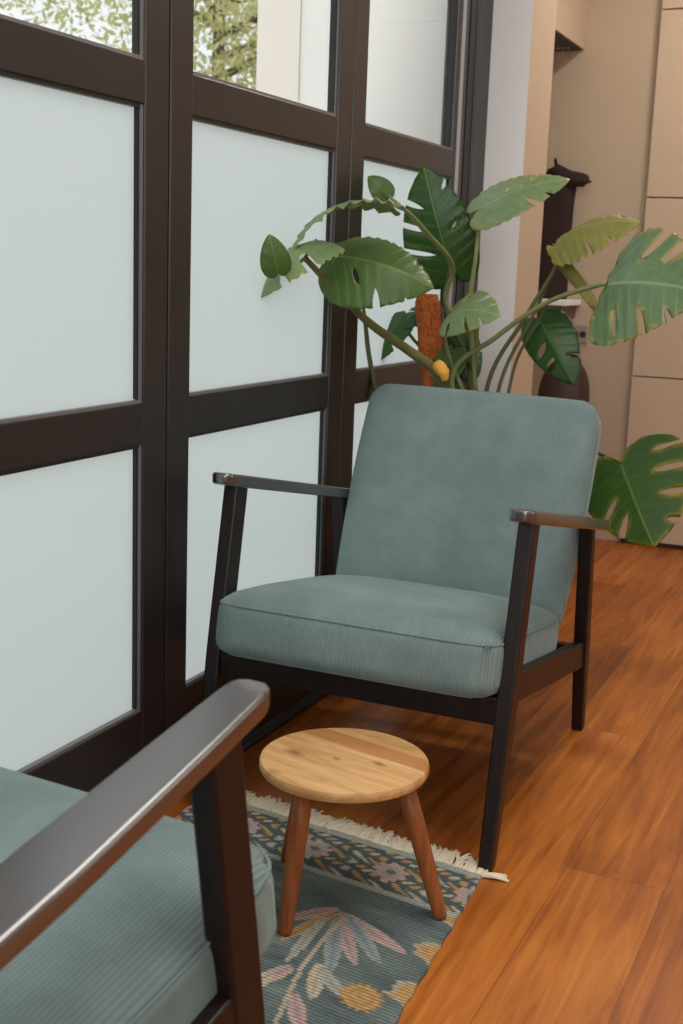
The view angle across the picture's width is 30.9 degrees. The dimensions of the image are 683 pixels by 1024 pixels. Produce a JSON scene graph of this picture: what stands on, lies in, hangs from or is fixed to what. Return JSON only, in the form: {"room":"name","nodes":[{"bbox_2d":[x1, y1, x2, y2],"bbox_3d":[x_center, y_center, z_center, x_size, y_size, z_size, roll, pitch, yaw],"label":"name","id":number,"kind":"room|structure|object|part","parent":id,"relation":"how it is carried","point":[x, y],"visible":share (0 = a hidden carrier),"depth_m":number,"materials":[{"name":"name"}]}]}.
{"room":"living room","nodes":[
{"label":"living room","id":0,"kind":"room"},
{"bbox_2d":[256,0,301,102],"bbox_3d":[0.084,-1.198,4.652,0.152,2.850,1.431,7,12,24],"label":"pillar","id":1,"kind":"structure","parent":0,"point":[279,21],"depth_m":3.93,"materials":[{"name":"beige paint"}]},
{"bbox_2d":[165,538,682,1023],"bbox_3d":[1.089,0.962,1.062,5.066,0.120,7.700,7,12,24],"label":"floor","id":2,"kind":"structure","parent":0,"point":[586,925],"depth_m":2.43,"materials":[{"name":"brown wood"}]},
{"bbox_2d":[175,790,508,1023],"bbox_3d":[-0.366,0.763,1.458,0.667,0.010,2.130,7,12,22],"label":"rug","id":3,"kind":"object","parent":2,"relation":"on","point":[365,934],"visible":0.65,"depth_m":2.02,"materials":[{"name":"multicoloured fabric"}]},
{"bbox_2d":[0,679,275,1023],"bbox_3d":[-0.521,0.441,1.056,0.657,0.773,0.947,8,13,28],"label":"armchair","id":4,"kind":"object","parent":3,"relation":"on","point":[115,909],"visible":1,"depth_m":1.14,"materials":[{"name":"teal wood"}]},
{"bbox_3d":[-0.267,0.600,0.951,0.024,0.183,0.670,8,13,28],"label":"rail","id":5,"kind":"part","parent":4,"relation":"part of","materials":[{"name":"brown wood"}]},
{"bbox_3d":[-0.104,0.496,1.231,0.031,0.628,0.154,8,13,28],"label":"leg","id":6,"kind":"part","parent":4,"relation":"part of","materials":[{"name":"brown wood"}]},
{"bbox_2d":[259,728,446,936],"bbox_3d":[0.009,0.530,2.040,0.334,0.261,0.279,7,12,24],"label":"stool","id":7,"kind":"object","parent":3,"relation":"on","point":[333,765],"visible":1,"depth_m":1.99,"materials":[{"name":"brown wood"}]},
{"bbox_3d":[-0.072,0.512,2.156,0.031,0.246,0.100,-5,13,-33],"label":"leg","id":8,"kind":"part","parent":7,"relation":"part of","materials":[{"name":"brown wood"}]},
{"bbox_3d":[-0.072,0.551,1.960,0.036,0.242,0.061,7,12,24],"label":"leg","id":9,"kind":"part","parent":7,"relation":"part of","materials":[{"name":"brown wood"}]},
{"bbox_3d":[0.129,0.547,2.019,0.098,0.245,0.031,5,11,12],"label":"leg","id":10,"kind":"part","parent":7,"relation":"part of","materials":[{"name":"brown wood"}]},
{"bbox_2d":[202,384,610,871],"bbox_3d":[0.174,0.159,2.632,0.668,0.789,0.905,7,12,21],"label":"armchair","id":11,"kind":"object","parent":2,"relation":"on","point":[462,526],"visible":1,"depth_m":2.66,"materials":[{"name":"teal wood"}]},
{"bbox_3d":[-0.238,0.255,2.421,0.031,0.628,0.154,7,12,21],"label":"leg","id":12,"kind":"part","parent":11,"relation":"part of","materials":[{"name":"brown wood"}]},
{"bbox_3d":[-0.096,-0.052,2.694,0.066,0.172,0.755,7,12,21],"label":"armrest","id":13,"kind":"part","parent":11,"relation":"part of","materials":[{"name":"brown wood"}]},
{"bbox_3d":[0.006,0.199,3.037,0.030,0.515,0.146,7,12,21],"label":"leg","id":14,"kind":"part","parent":11,"relation":"part of","materials":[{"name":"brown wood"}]},
{"bbox_3d":[0.024,0.321,2.309,0.560,0.052,0.024,7,12,21],"label":"rail","id":15,"kind":"part","parent":11,"relation":"part of","materials":[{"name":"brown wood"}]},
{"bbox_2d":[216,575,558,697],"bbox_3d":[0.112,0.234,2.506,0.566,0.210,0.605,7,12,21],"label":"seat cushion","id":16,"kind":"object","parent":11,"relation":"on","point":[347,636],"depth_m":2.28,"materials":[{"name":"teal fabric"}]},
{"bbox_3d":[0.285,-0.020,2.863,0.565,0.502,0.295,7,12,21],"label":"backrest","id":17,"kind":"part","parent":11,"relation":"part of","materials":[{"name":"teal fabric"}]},
{"bbox_3d":[0.299,0.324,2.211,0.031,0.628,0.154,7,12,21],"label":"leg","id":18,"kind":"part","parent":11,"relation":"part of","materials":[{"name":"brown wood"}]},
{"bbox_3d":[0.424,0.321,2.528,0.024,0.183,0.670,7,12,21],"label":"rail","id":19,"kind":"part","parent":11,"relation":"part of","materials":[{"name":"brown wood"}]},
{"bbox_3d":[0.450,0.019,2.481,0.066,0.172,0.755,7,12,21],"label":"armrest","id":20,"kind":"part","parent":11,"relation":"part of","materials":[{"name":"brown wood"}]},
{"bbox_3d":[0.276,0.295,2.946,0.560,0.050,0.022,7,12,21],"label":"rail","id":21,"kind":"part","parent":11,"relation":"part of","materials":[{"name":"brown wood"}]},
{"bbox_3d":[0.550,0.270,2.825,0.030,0.515,0.146,7,12,21],"label":"leg","id":22,"kind":"part","parent":11,"relation":"part of","materials":[{"name":"brown wood"}]},
{"bbox_2d":[260,166,682,546],"bbox_3d":[0.333,-0.146,2.853,0.884,1.303,0.877,7,12,24],"label":"monstera plant","id":23,"kind":"object","parent":2,"relation":"on","point":[448,352],"visible":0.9,"depth_m":2.99,"materials":[{"name":"green plant"}]},
{"bbox_3d":[0.095,-0.210,2.962,0.492,0.774,0.084,-5,13,-31],"label":"stem","id":24,"kind":"part","parent":23,"relation":"part of","materials":[{"name":"green plant"}]},
{"bbox_3d":[0.309,-0.153,3.228,0.073,0.693,0.033,9,13,30],"label":"stem","id":25,"kind":"part","parent":23,"relation":"part of","materials":[{"name":"green plant"}]},
{"bbox_2d":[538,353,588,402],"bbox_3d":[0.869,-0.253,4.926,0.174,0.747,0.188,7,12,24],"label":"bag","id":26,"kind":"object","parent":2,"relation":"on","point":[549,386],"visible":0.21,"depth_m":4.81,"materials":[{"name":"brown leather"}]},
{"bbox_3d":[0.904,-0.604,4.906,0.096,0.048,0.016,7,12,24],"label":"handle","id":27,"kind":"part","parent":26,"relation":"part of","materials":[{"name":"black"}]},
{"bbox_2d":[619,0,682,549],"bbox_3d":[2.482,-0.983,4.166,2.894,2.590,0.035,7,12,24],"label":"tall cabinet","id":28,"kind":"object","parent":2,"relation":"on","point":[656,395],"visible":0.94,"depth_m":4.74,"materials":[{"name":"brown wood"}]},
{"bbox_3d":[1.457,-0.175,4.786,0.716,0.649,0.022,7,12,24],"label":"panel","id":29,"kind":"part","parent":28,"relation":"part of","materials":[{"name":"paint"}]},
{"bbox_3d":[1.481,-0.829,4.656,0.716,0.675,0.022,7,12,24],"label":"panel","id":30,"kind":"part","parent":28,"relation":"part of","materials":[{"name":"paint"}]},
{"bbox_3d":[1.506,-1.494,4.525,0.716,0.673,0.022,7,12,24],"label":"panel","id":31,"kind":"part","parent":28,"relation":"part of","materials":[{"name":"paint"}]},
{"bbox_3d":[1.528,-2.102,4.404,0.716,0.557,0.022,7,12,24],"label":"panel","id":32,"kind":"part","parent":28,"relation":"part of","materials":[{"name":"paint"}]},
{"bbox_2d":[299,0,556,394],"bbox_3d":[0.248,-1.028,3.954,0.754,2.600,0.247,7,12,24],"label":"wall","id":33,"kind":"structure","parent":0,"point":[407,38],"depth_m":3.77,"materials":[{"name":"white paint"}]},
{"bbox_2d":[0,0,169,792],"bbox_3d":[-0.484,-0.568,1.861,0.030,2.413,0.778,7,12,24],"label":"door","id":34,"kind":"structure","parent":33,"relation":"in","point":[84,122],"depth_m":2.08,"materials":[{"name":"brown metal"}]},
{"bbox_3d":[-0.513,0.175,2.013,0.001,0.517,0.630,7,12,24],"label":"frosted pane","id":35,"kind":"part","parent":34,"relation":"part of","materials":[{"name":"white glass"}]},
{"bbox_3d":[-0.492,-0.399,1.899,0.001,0.522,0.630,7,12,24],"label":"frosted pane","id":36,"kind":"part","parent":34,"relation":"part of","materials":[{"name":"white glass"}]},
{"bbox_3d":[-0.500,-0.110,1.954,0.028,0.074,0.624,7,12,24],"label":"rail","id":37,"kind":"part","parent":34,"relation":"part of","materials":[{"name":"brown wood"}]},
{"bbox_3d":[-0.478,-0.686,1.841,0.028,0.072,0.624,7,12,24],"label":"rail","id":38,"kind":"part","parent":34,"relation":"part of","materials":[{"name":"brown wood"}]},
{"bbox_3d":[-0.523,0.519,2.079,0.028,0.193,0.624,7,12,24],"label":"rail","id":39,"kind":"part","parent":34,"relation":"part of","materials":[{"name":"black wood"}]},
{"bbox_2d":[163,0,355,739],"bbox_3d":[-0.158,-0.694,2.556,0.030,2.413,0.778,7,12,24],"label":"door","id":40,"kind":"structure","parent":33,"relation":"in","point":[254,382],"depth_m":2.55,"materials":[{"name":"brown metal"}]},
{"bbox_3d":[-0.197,0.394,2.774,0.028,0.193,0.624,7,12,24],"label":"rail","id":41,"kind":"part","parent":40,"relation":"part of","materials":[{"name":"brown wood"}]},
{"bbox_3d":[-0.188,0.050,2.707,0.001,0.517,0.630,7,12,24],"label":"frosted pane","id":42,"kind":"part","parent":40,"relation":"part of","materials":[{"name":"white glass"}]},
{"bbox_3d":[-0.174,-0.236,2.649,0.028,0.074,0.624,7,12,24],"label":"rail","id":43,"kind":"part","parent":40,"relation":"part of","materials":[{"name":"brown wood"}]},
{"bbox_3d":[-0.167,-0.524,2.594,0.001,0.522,0.630,7,12,24],"label":"frosted pane","id":44,"kind":"part","parent":40,"relation":"part of","materials":[{"name":"white glass"}]},
{"bbox_3d":[-0.153,-0.811,2.535,0.028,0.072,0.624,7,12,24],"label":"rail","id":45,"kind":"part","parent":40,"relation":"part of","materials":[{"name":"brown wood"}]},
{"bbox_2d":[241,692,328,752],"bbox_3d":[-0.669,0.674,1.839,0.090,0.016,4.849,7,12,24],"label":"trim","id":46,"kind":"structure","parent":33,"relation":"attached to","point":[291,713],"depth_m":2.87,"materials":[{"name":"black wood"}]},
{"bbox_2d":[338,0,470,487],"bbox_3d":[0.169,-0.819,3.250,0.032,2.413,0.778,7,12,24],"label":"door","id":47,"kind":"structure","parent":33,"relation":"in","point":[397,157],"depth_m":3.15,"materials":[{"name":"brown metal"}]},
{"bbox_3d":[0.138,-0.076,3.402,0.001,0.517,0.630,7,12,24],"label":"frosted pane","id":48,"kind":"part","parent":47,"relation":"part of","materials":[{"name":"white glass"}]},
{"bbox_3d":[0.152,-0.361,3.344,0.028,0.074,0.624,7,12,24],"label":"rail","id":49,"kind":"part","parent":47,"relation":"part of","materials":[{"name":"brown wood"}]},
{"bbox_3d":[0.159,-0.650,3.288,0.001,0.522,0.630,7,12,24],"label":"frosted pane","id":50,"kind":"part","parent":47,"relation":"part of","materials":[{"name":"white glass"}]},
{"bbox_3d":[0.173,-0.937,3.230,0.028,0.072,0.624,7,12,24],"label":"rail","id":51,"kind":"part","parent":47,"relation":"part of","materials":[{"name":"brown wood"}]},
{"bbox_2d":[441,0,493,388],"bbox_3d":[0.351,-0.891,3.693,0.084,2.440,0.177,7,12,24],"label":"trim","id":52,"kind":"structure","parent":33,"relation":"attached to","point":[481,11],"depth_m":3.60,"materials":[{"name":"brown metal"}]},
{"bbox_3d":[0.362,-0.896,3.717,0.084,2.440,0.123,7,12,24],"label":"post","id":53,"kind":"part","parent":52,"relation":"part of","materials":[{"name":"brown metal"}]},
{"bbox_2d":[531,0,662,540],"bbox_3d":[2.763,-0.974,4.146,5.166,2.600,0.160,7,12,24],"label":"wall","id":54,"kind":"structure","parent":0,"point":[603,93],"depth_m":4.80,"materials":[{"name":"beige paint"}]},
{"bbox_2d":[536,299,580,317],"bbox_3d":[0.724,-0.813,4.907,0.395,0.072,0.238,7,12,24],"label":"wall shelf","id":55,"kind":"object","parent":54,"relation":"attached to","point":[568,306],"visible":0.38,"depth_m":4.79,"materials":[{"name":"white paint"}]},
{"bbox_2d":[538,158,591,298],"bbox_3d":[0.832,-1.089,4.850,0.280,0.574,0.135,7,12,24],"label":"coat","id":56,"kind":"object","parent":54,"relation":"hanging from","point":[558,209],"visible":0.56,"depth_m":4.80,"materials":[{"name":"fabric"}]},
{"bbox_2d":[546,165,591,186],"bbox_3d":[0.875,-1.296,4.778,0.192,0.085,0.080,7,12,24],"label":"hood","id":57,"kind":"object","parent":56,"relation":"attached to","point":[577,179],"depth_m":4.75,"materials":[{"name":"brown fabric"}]},
{"bbox_2d":[574,325,588,342],"bbox_3d":[0.950,-0.711,4.946,0.070,0.070,0.016,7,12,24],"label":"wall socket","id":58,"kind":"object","parent":54,"relation":"attached to","point":[581,330],"visible":0.58,"depth_m":4.93,"materials":[{"name":"beige plastic"}]},
{"bbox_2d":[580,331,585,336],"bbox_3d":[0.963,-0.708,4.933,0.025,0.025,0.004,7,12,24],"label":"outlet","id":59,"kind":"object","parent":58,"relation":"attached to","point":[582,333],"depth_m":4.93,"materials":[{"name":"black plastic"}]},
{"bbox_3d":[0.204,-1.169,4.655,0.066,2.600,1.014,7,12,24],"label":"wall","id":60,"kind":"structure","parent":0,"visible":0},
{"bbox_2d":[554,0,587,51],"bbox_3d":[0.505,-2.064,4.360,0.516,0.704,1.000,7,12,24],"label":"upper cabinet","id":61,"kind":"object","parent":60,"relation":"attached to","point":[571,15],"visible":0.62,"depth_m":4.60,"materials":[{"name":"paint"}]},
{"label":"outside","id":62,"kind":"structure","parent":0,"visible":0},
{"bbox_3d":[-11.533,-1.626,12.389,28.670,0.150,37.000,7,12,24],"label":"ground","id":63,"kind":"structure","parent":62,"visible":0},
{"bbox_2d":[3,0,246,79],"bbox_3d":[-1.627,-1.664,5.588,2.640,3.292,2.456,3,11,2],"label":"tree","id":64,"kind":"object","parent":63,"relation":"on","point":[49,2],"visible":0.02,"depth_m":5.84,"materials":[{"name":"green plant"}]},
{"bbox_2d":[0,0,257,89],"bbox_3d":[-0.610,-2.826,9.299,5.052,4.202,4.947,-8,15,-42],"label":"tree","id":65,"kind":"object","parent":63,"relation":"on","point":[216,14],"visible":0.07,"depth_m":8.89,"materials":[{"name":"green plant"}]}
]}

